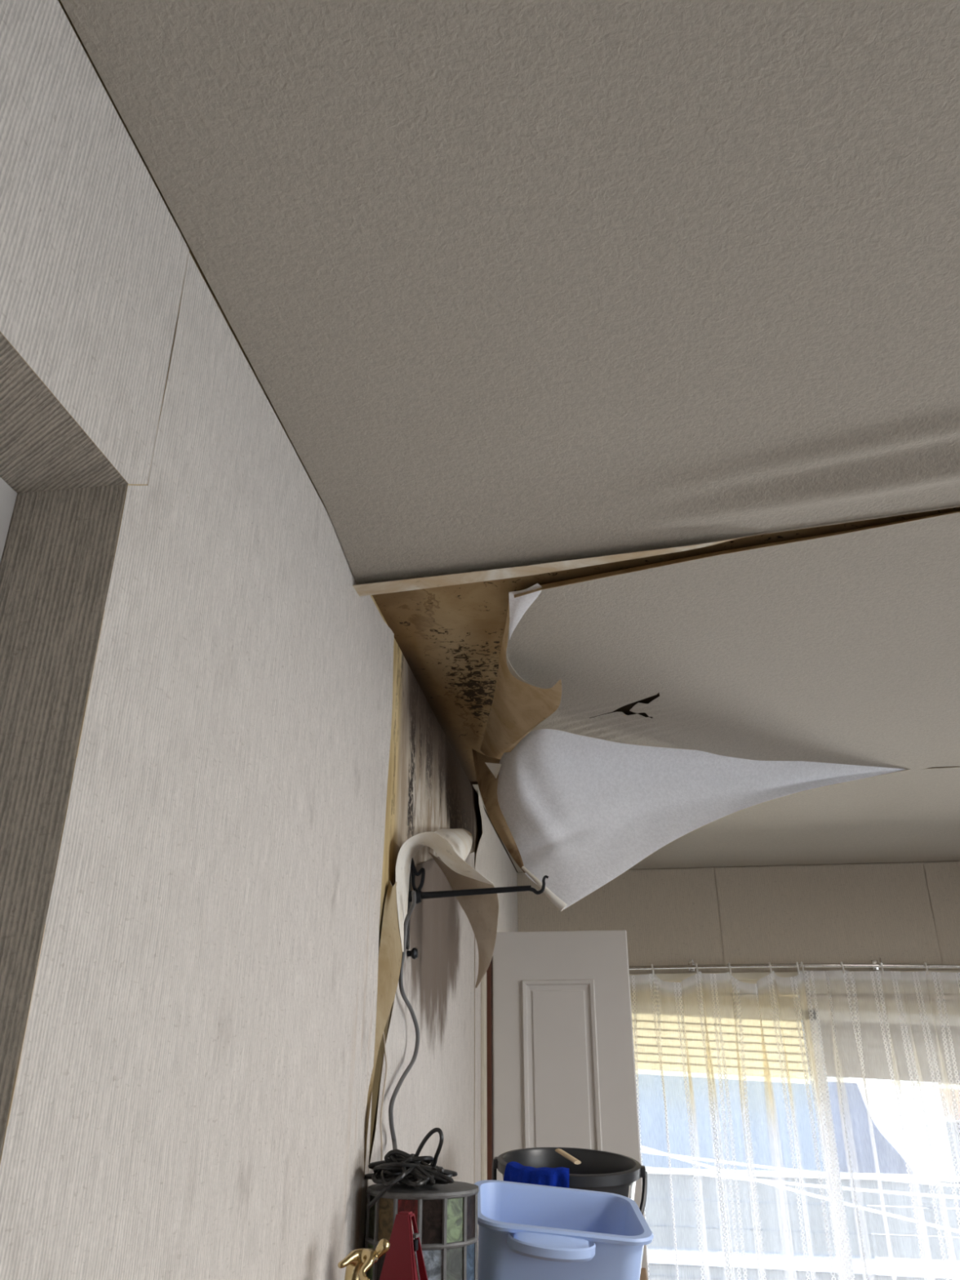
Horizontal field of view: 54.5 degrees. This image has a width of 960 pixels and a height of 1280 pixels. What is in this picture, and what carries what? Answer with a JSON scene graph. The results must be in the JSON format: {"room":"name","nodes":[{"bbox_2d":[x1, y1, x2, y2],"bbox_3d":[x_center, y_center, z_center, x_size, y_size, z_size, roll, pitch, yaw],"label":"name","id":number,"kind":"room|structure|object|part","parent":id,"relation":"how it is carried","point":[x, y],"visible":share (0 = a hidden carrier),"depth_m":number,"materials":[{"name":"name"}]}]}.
{"room":"damaged room","nodes":[
{"label":"damaged room","id":0,"kind":"room"},
{"bbox_2d":[0,0,518,1279],"bbox_3d":[-0.350,0.965,1.209,0.269,2.458,6.080,-3,-25,7],"label":"wall","id":1,"kind":"structure","parent":0,"point":[220,756],"depth_m":0.96,"materials":[{"name":"paper"}]},
{"bbox_2d":[0,476,17,562],"bbox_3d":[-0.627,0.341,-0.566,0.047,2.107,2.294,-3,-25,7],"label":"trim","id":2,"kind":"structure","parent":1,"relation":"attached to","point":[8,495],"depth_m":0.88,"materials":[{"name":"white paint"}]},
{"bbox_2d":[379,1032,386,1160],"bbox_3d":[-0.176,0.832,1.692,0.005,0.248,0.049,-3,-25,7],"label":"wire","id":3,"kind":"object","parent":1,"relation":"attached to","point":[384,1042],"visible":0.89,"depth_m":1.69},
{"bbox_2d":[388,890,419,1149],"bbox_3d":[-0.146,0.735,1.809,0.037,0.473,0.270,-1,-25,1],"label":"power cord","id":4,"kind":"object","parent":1,"relation":"attached to","point":[413,892],"visible":0.94,"depth_m":1.85,"materials":[{"name":"grey rubber"}]},
{"bbox_2d":[406,947,417,959],"bbox_3d":[-0.143,0.663,1.973,0.025,0.024,0.024,-3,-25,7],"label":"peg","id":5,"kind":"object","parent":1,"relation":"attached to","point":[413,953],"visible":1,"depth_m":1.97,"materials":[{"name":"black metal"}]},
{"bbox_2d":[364,828,498,1174],"bbox_3d":[-0.037,0.717,2.115,0.192,0.789,0.942,-3,-25,7],"label":"paper","id":6,"kind":"object","parent":1,"relation":"attached to","point":[482,911],"visible":0.98,"depth_m":1.95,"materials":[{"name":"paper"}]},
{"bbox_2d":[405,857,548,949],"bbox_3d":[-0.005,0.553,1.991,0.306,0.200,0.032,-3,-25,7],"label":"wall bracket","id":7,"kind":"object","parent":1,"relation":"attached to","point":[420,895],"visible":0.94,"depth_m":2.00,"materials":[{"name":"black metal"}]},
{"bbox_3d":[-0.154,0.561,2.009,0.005,0.200,0.024,-3,-25,7],"label":"plate","id":8,"kind":"part","parent":7,"relation":"part of","materials":[{"name":"black metal"}]},
{"bbox_3d":[-0.022,0.544,1.997,0.266,0.029,0.025,-3,-25,7],"label":"arm","id":9,"kind":"part","parent":7,"relation":"part of","materials":[{"name":"black metal"}]},
{"bbox_2d":[480,972,487,1180],"bbox_3d":[0.013,1.929,2.697,0.011,1.950,0.067,-3,-25,7],"label":"trim","id":10,"kind":"structure","parent":1,"relation":"attached to","point":[483,982],"depth_m":2.92,"materials":[{"name":"white wood"}]},
{"bbox_2d":[486,957,493,1179],"bbox_3d":[0.027,1.950,2.750,0.025,1.955,0.047,-3,-25,7],"label":"trim","id":11,"kind":"structure","parent":1,"relation":"attached to","point":[489,972],"depth_m":3.00,"materials":[{"name":"brown wood"}]},
{"bbox_2d":[492,929,648,1279],"bbox_3d":[0.267,1.900,2.732,0.452,2.012,0.047,-3,-25,7],"label":"door","id":12,"kind":"structure","parent":1,"relation":"in","point":[564,1075],"depth_m":2.99,"materials":[{"name":"white paint"}]},
{"bbox_3d":[0.257,1.493,2.906,0.172,0.750,0.006,-3,-25,7],"label":"field panel","id":13,"kind":"part","parent":12,"relation":"part of","materials":[{"name":"white paint"}]},
{"bbox_3d":[0.256,1.491,2.902,0.240,0.818,0.011,-3,-25,7],"label":"panel moulding","id":14,"kind":"part","parent":12,"relation":"part of","materials":[{"name":"white paint"}]},
{"bbox_2d":[60,0,959,872],"bbox_3d":[1.548,-0.277,1.494,3.800,0.148,6.280,-3,-25,7],"label":"ceiling","id":15,"kind":"structure","parent":0,"point":[645,314],"depth_m":1.18,"materials":[{"name":"paper"}]},
{"bbox_2d":[480,582,561,759],"bbox_3d":[0.101,0.148,2.229,0.144,0.105,1.076,1,-25,-3],"label":"paper","id":16,"kind":"object","parent":15,"relation":"attached to","point":[518,706],"visible":0.99,"depth_m":2.20,"materials":[{"name":"brown paper"}]},
{"bbox_2d":[471,728,910,911],"bbox_3d":[0.689,0.514,2.566,1.404,0.486,0.236,5,-25,-10],"label":"paper","id":17,"kind":"object","parent":15,"relation":"hanging from","point":[578,811],"visible":0.99,"depth_m":2.54,"materials":[{"name":"white paper"}]},
{"bbox_2d":[516,861,959,973],"bbox_3d":[1.969,2.150,3.775,3.800,2.450,0.171,-3,-25,7],"label":"wall","id":18,"kind":"structure","parent":0,"point":[903,913],"depth_m":4.20,"materials":[{"name":"beige paint"}]},
{"bbox_2d":[628,958,959,1279],"bbox_3d":[1.731,2.085,3.762,2.400,1.516,0.232,-3,-25,7],"label":"window","id":19,"kind":"structure","parent":18,"relation":"in","point":[868,1011],"depth_m":4.03,"materials":[{"name":"grey metal"}]},
{"bbox_2d":[631,995,810,1084],"bbox_3d":[1.022,1.737,4.241,0.855,0.509,0.024,-3,-25,7],"label":"roller shutter","id":20,"kind":"object","parent":19,"relation":"attached to","point":[647,1055],"visible":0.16,"depth_m":4.19,"materials":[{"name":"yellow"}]},
{"bbox_3d":[1.022,1.939,4.148,0.855,0.065,0.024,-3,-25,7],"label":"rail","id":21,"kind":"part","parent":20,"relation":"part of","materials":[{"name":"white"}]},
{"bbox_2d":[629,961,840,1279],"bbox_3d":[1.002,2.211,3.693,0.785,1.770,0.053,-3,-25,7],"label":"lace curtain","id":22,"kind":"object","parent":19,"relation":"hanging from","point":[794,980],"visible":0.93,"depth_m":3.80,"materials":[{"name":"white fabric"}]},
{"bbox_3d":[1.051,2.196,3.880,0.850,1.294,0.028,-3,-25,7],"label":"sash","id":23,"kind":"part","parent":19,"relation":"part of","materials":[{"name":"grey metal"}]},
{"bbox_3d":[1.703,1.401,4.014,2.300,0.063,0.111,-3,-25,7],"label":"curtain rail","id":24,"kind":"part","parent":19,"relation":"part of","materials":[{"name":"white metal"}]},
{"bbox_3d":[1.698,1.395,3.975,2.300,0.040,0.015,-3,-25,7],"label":"rod","id":25,"kind":"part","parent":19,"relation":"part of","materials":[{"name":"metal"}]},
{"bbox_3d":[1.737,2.125,3.789,2.400,1.466,0.150,-3,-25,7],"label":"frame","id":26,"kind":"part","parent":19,"relation":"part of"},
{"bbox_2d":[795,961,959,1279],"bbox_3d":[2.062,2.151,3.562,1.415,1.769,0.056,-3,-25,7],"label":"lace curtain","id":27,"kind":"object","parent":19,"relation":"hanging from","point":[842,974],"visible":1,"depth_m":3.75,"materials":[{"name":"white fabric"}]},
{"bbox_2d":[799,995,959,1088],"bbox_3d":[2.188,1.716,4.075,1.490,0.544,0.024,-3,-25,7],"label":"roller shutter","id":28,"kind":"object","parent":19,"relation":"attached to","point":[875,1060],"visible":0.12,"depth_m":4.09,"materials":[{"name":"white"}]},
{"bbox_3d":[2.188,1.918,3.983,1.490,0.100,0.024,-3,-25,7],"label":"rail","id":29,"kind":"part","parent":28,"relation":"part of","materials":[{"name":"white"}]},
{"bbox_3d":[1.812,2.149,3.752,0.805,1.272,0.028,-3,-25,7],"label":"sash","id":30,"kind":"part","parent":19,"relation":"part of","materials":[{"name":"grey metal"}]},
{"bbox_3d":[1.548,2.018,0.439,3.800,0.100,6.280,-3,-25,7],"label":"floor","id":31,"kind":"structure","parent":0,"visible":0},
{"bbox_2d":[640,1267,648,1279],"bbox_3d":[0.096,1.764,1.407,0.475,1.170,1.320,-3,-25,7],"label":"storage cabinet","id":32,"kind":"object","parent":31,"relation":"on","point":[643,1275],"visible":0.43,"depth_m":2.14,"materials":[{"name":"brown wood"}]},
{"bbox_2d":[337,1238,390,1279],"bbox_3d":[-0.165,0.920,1.233,0.085,0.219,0.082,-3,-25,7],"label":"figurine","id":33,"kind":"object","parent":32,"relation":"on","point":[358,1261],"visible":1,"depth_m":1.26,"materials":[{"name":"gold metal"}]},
{"bbox_2d":[379,1211,427,1279],"bbox_3d":[-0.110,0.953,1.328,0.119,0.238,0.119,-7,-26,14],"label":"metronome","id":34,"kind":"object","parent":32,"relation":"on","point":[404,1259],"visible":1,"depth_m":1.34,"materials":[{"name":"red plastic"}]},
{"bbox_2d":[364,1181,478,1279],"bbox_3d":[-0.094,1.016,1.496,0.188,0.258,0.187,-3,-25,7],"label":"lampshade","id":35,"kind":"object","parent":32,"relation":"on","point":[446,1215],"visible":0.73,"depth_m":1.47,"materials":[{"name":"multicoloured glass"}]},
{"bbox_3d":[-0.171,0.989,1.468,0.003,0.070,0.040,11,-27,-23],"label":"glass pane","id":36,"kind":"part","parent":35,"relation":"part of","materials":[{"name":"glass"}]},
{"bbox_3d":[-0.171,0.926,1.497,0.003,0.068,0.040,11,-27,-23],"label":"glass pane","id":37,"kind":"part","parent":35,"relation":"part of","materials":[{"name":"glass"}]},
{"bbox_3d":[-0.147,0.977,1.441,0.040,0.070,0.003,-18,-30,34],"label":"glass pane","id":38,"kind":"part","parent":35,"relation":"part of","materials":[{"name":"brown glass"}]},
{"bbox_3d":[-0.147,0.914,1.470,0.040,0.068,0.003,-18,-30,34],"label":"glass pane","id":39,"kind":"part","parent":35,"relation":"part of","materials":[{"name":"brown glass"}]},
{"bbox_3d":[-0.113,0.907,1.455,0.040,0.068,0.003,-5,-25,11],"label":"glass pane","id":40,"kind":"part","parent":35,"relation":"part of","materials":[{"name":"red glass"}]},
{"bbox_2d":[364,1127,457,1208],"bbox_3d":[-0.119,0.858,1.524,0.161,0.110,0.139,-3,-25,7],"label":"coiled cable","id":41,"kind":"object","parent":35,"relation":"on","point":[412,1170],"visible":1,"depth_m":1.50,"materials":[{"name":"black rubber"}]},
{"bbox_3d":[-0.075,0.970,1.426,0.040,0.070,0.003,6,-25,-12],"label":"glass pane","id":42,"kind":"part","parent":35,"relation":"part of","materials":[{"name":"grey glass"}]},
{"bbox_3d":[-0.075,0.907,1.455,0.040,0.068,0.003,6,-25,-12],"label":"glass pane","id":43,"kind":"part","parent":35,"relation":"part of","materials":[{"name":"brown glass"}]},
{"bbox_3d":[-0.041,0.977,1.441,0.040,0.070,0.003,19,-31,-35],"label":"glass pane","id":44,"kind":"part","parent":35,"relation":"part of","materials":[{"name":"grey glass"}]},
{"bbox_3d":[-0.041,0.914,1.470,0.040,0.068,0.003,19,-31,-35],"label":"glass pane","id":45,"kind":"part","parent":35,"relation":"part of","materials":[{"name":"green glass"}]},
{"bbox_3d":[-0.017,0.989,1.468,0.003,0.070,0.040,-11,-27,23],"label":"glass pane","id":46,"kind":"part","parent":35,"relation":"part of","materials":[{"name":"blue glass"}]},
{"bbox_3d":[-0.017,0.927,1.497,0.003,0.068,0.040,-11,-27,23],"label":"glass pane","id":47,"kind":"part","parent":35,"relation":"part of","materials":[{"name":"purple glass"}]},
{"bbox_2d":[474,1179,653,1279],"bbox_3d":[0.143,1.101,1.643,0.314,0.232,0.309,0,-25,0],"label":"plastic tub","id":48,"kind":"object","parent":32,"relation":"on","point":[526,1231],"visible":0.97,"depth_m":1.58,"materials":[{"name":"blue plastic"}]},
{"bbox_3d":[0.120,1.005,1.545,0.148,0.030,0.051,6,-16,1],"label":"handle","id":49,"kind":"part","parent":48,"relation":"part of","materials":[{"name":"blue plastic"}]},
{"bbox_2d":[491,1146,647,1215],"bbox_3d":[0.202,1.284,2.079,0.325,0.248,0.325,16,-29,-30],"label":"bucket","id":50,"kind":"object","parent":32,"relation":"on","point":[599,1171],"visible":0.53,"depth_m":2.19,"materials":[{"name":"grey plastic"}]},
{"bbox_2d":[503,1161,568,1187],"bbox_3d":[0.126,1.171,1.992,0.161,0.092,0.073,-14,-28,28],"label":"cleaning cloth","id":51,"kind":"object","parent":50,"relation":"on","point":[514,1171],"visible":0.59,"depth_m":1.98,"materials":[{"name":"blue fabric"}]},
{"bbox_2d":[555,1148,581,1164],"bbox_3d":[0.200,1.179,2.127,0.018,0.024,0.112,8,-26,-16],"label":"wooden stick","id":52,"kind":"object","parent":50,"relation":"in","point":[561,1152],"visible":1,"depth_m":2.12,"materials":[{"name":"brown wood"}]},
{"label":"outside","id":53,"kind":"structure","parent":0,"visible":0},
{"bbox_2d":[640,1149,958,1186],"bbox_3d":[1.977,3.316,5.954,4.468,0.412,0.018,-3,-25,7],"label":"cable","id":54,"kind":"object","parent":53,"point":[642,1151],"visible":0.48,"depth_m":5.91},
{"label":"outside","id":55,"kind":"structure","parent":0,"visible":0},
{"bbox_2d":[640,1145,959,1233],"bbox_3d":[2.021,3.152,5.356,4.006,0.914,0.018,-3,-25,7],"label":"cable","id":56,"kind":"object","parent":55,"point":[874,1211],"visible":0.5,"depth_m":5.37,"materials":[{"name":"white"}]},
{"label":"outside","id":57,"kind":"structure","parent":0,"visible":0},
{"bbox_2d":[645,1166,959,1199],"bbox_3d":[2.030,3.264,5.693,4.883,0.358,0.018,-3,-25,7],"label":"cable","id":58,"kind":"object","parent":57,"point":[646,1167],"visible":0.4,"depth_m":5.67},
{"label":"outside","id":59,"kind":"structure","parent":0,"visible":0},
{"bbox_2d":[871,1233,959,1279],"bbox_3d":[3.945,5.878,8.229,18.000,0.100,11.250,-3,-25,7],"label":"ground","id":60,"kind":"structure","parent":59,"point":[887,1258],"depth_m":9.97,"materials":[{"name":"white"}]},
{"bbox_2d":[635,996,877,1279],"bbox_3d":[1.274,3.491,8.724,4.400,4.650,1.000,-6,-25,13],"label":"house","id":61,"kind":"structure","parent":60,"relation":"on","point":[652,1118],"depth_m":7.96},
{"bbox_2d":[644,1167,959,1279],"bbox_3d":[2.169,4.184,6.116,6.800,1.210,0.110,-7,-26,14],"label":"balcony railing","id":62,"kind":"object","parent":60,"relation":"on","point":[658,1211],"visible":0.37,"depth_m":6.24,"materials":[{"name":"white plastic"}]},
{"bbox_3d":[2.169,3.648,6.362,6.800,0.030,0.090,-7,-26,14],"label":"cap rail","id":63,"kind":"part","parent":62,"relation":"part of","materials":[{"name":"white plastic"}]},
{"bbox_3d":[2.169,4.112,6.149,6.800,0.070,0.110,-7,-26,14],"label":"cap rail","id":64,"kind":"part","parent":62,"relation":"part of","materials":[{"name":"white plastic"}]},
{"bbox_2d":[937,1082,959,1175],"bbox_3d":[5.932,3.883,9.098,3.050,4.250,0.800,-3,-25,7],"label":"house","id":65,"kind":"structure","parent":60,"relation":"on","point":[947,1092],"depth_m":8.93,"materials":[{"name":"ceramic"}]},
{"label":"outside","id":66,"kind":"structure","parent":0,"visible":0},
{"bbox_2d":[828,1081,941,1208],"bbox_3d":[2.925,3.667,6.805,0.663,0.826,0.154,-12,-27,23],"label":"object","id":67,"kind":"object","parent":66,"point":[856,1122],"visible":0.63,"depth_m":6.91,"materials":[{"name":"white"}]}
]}

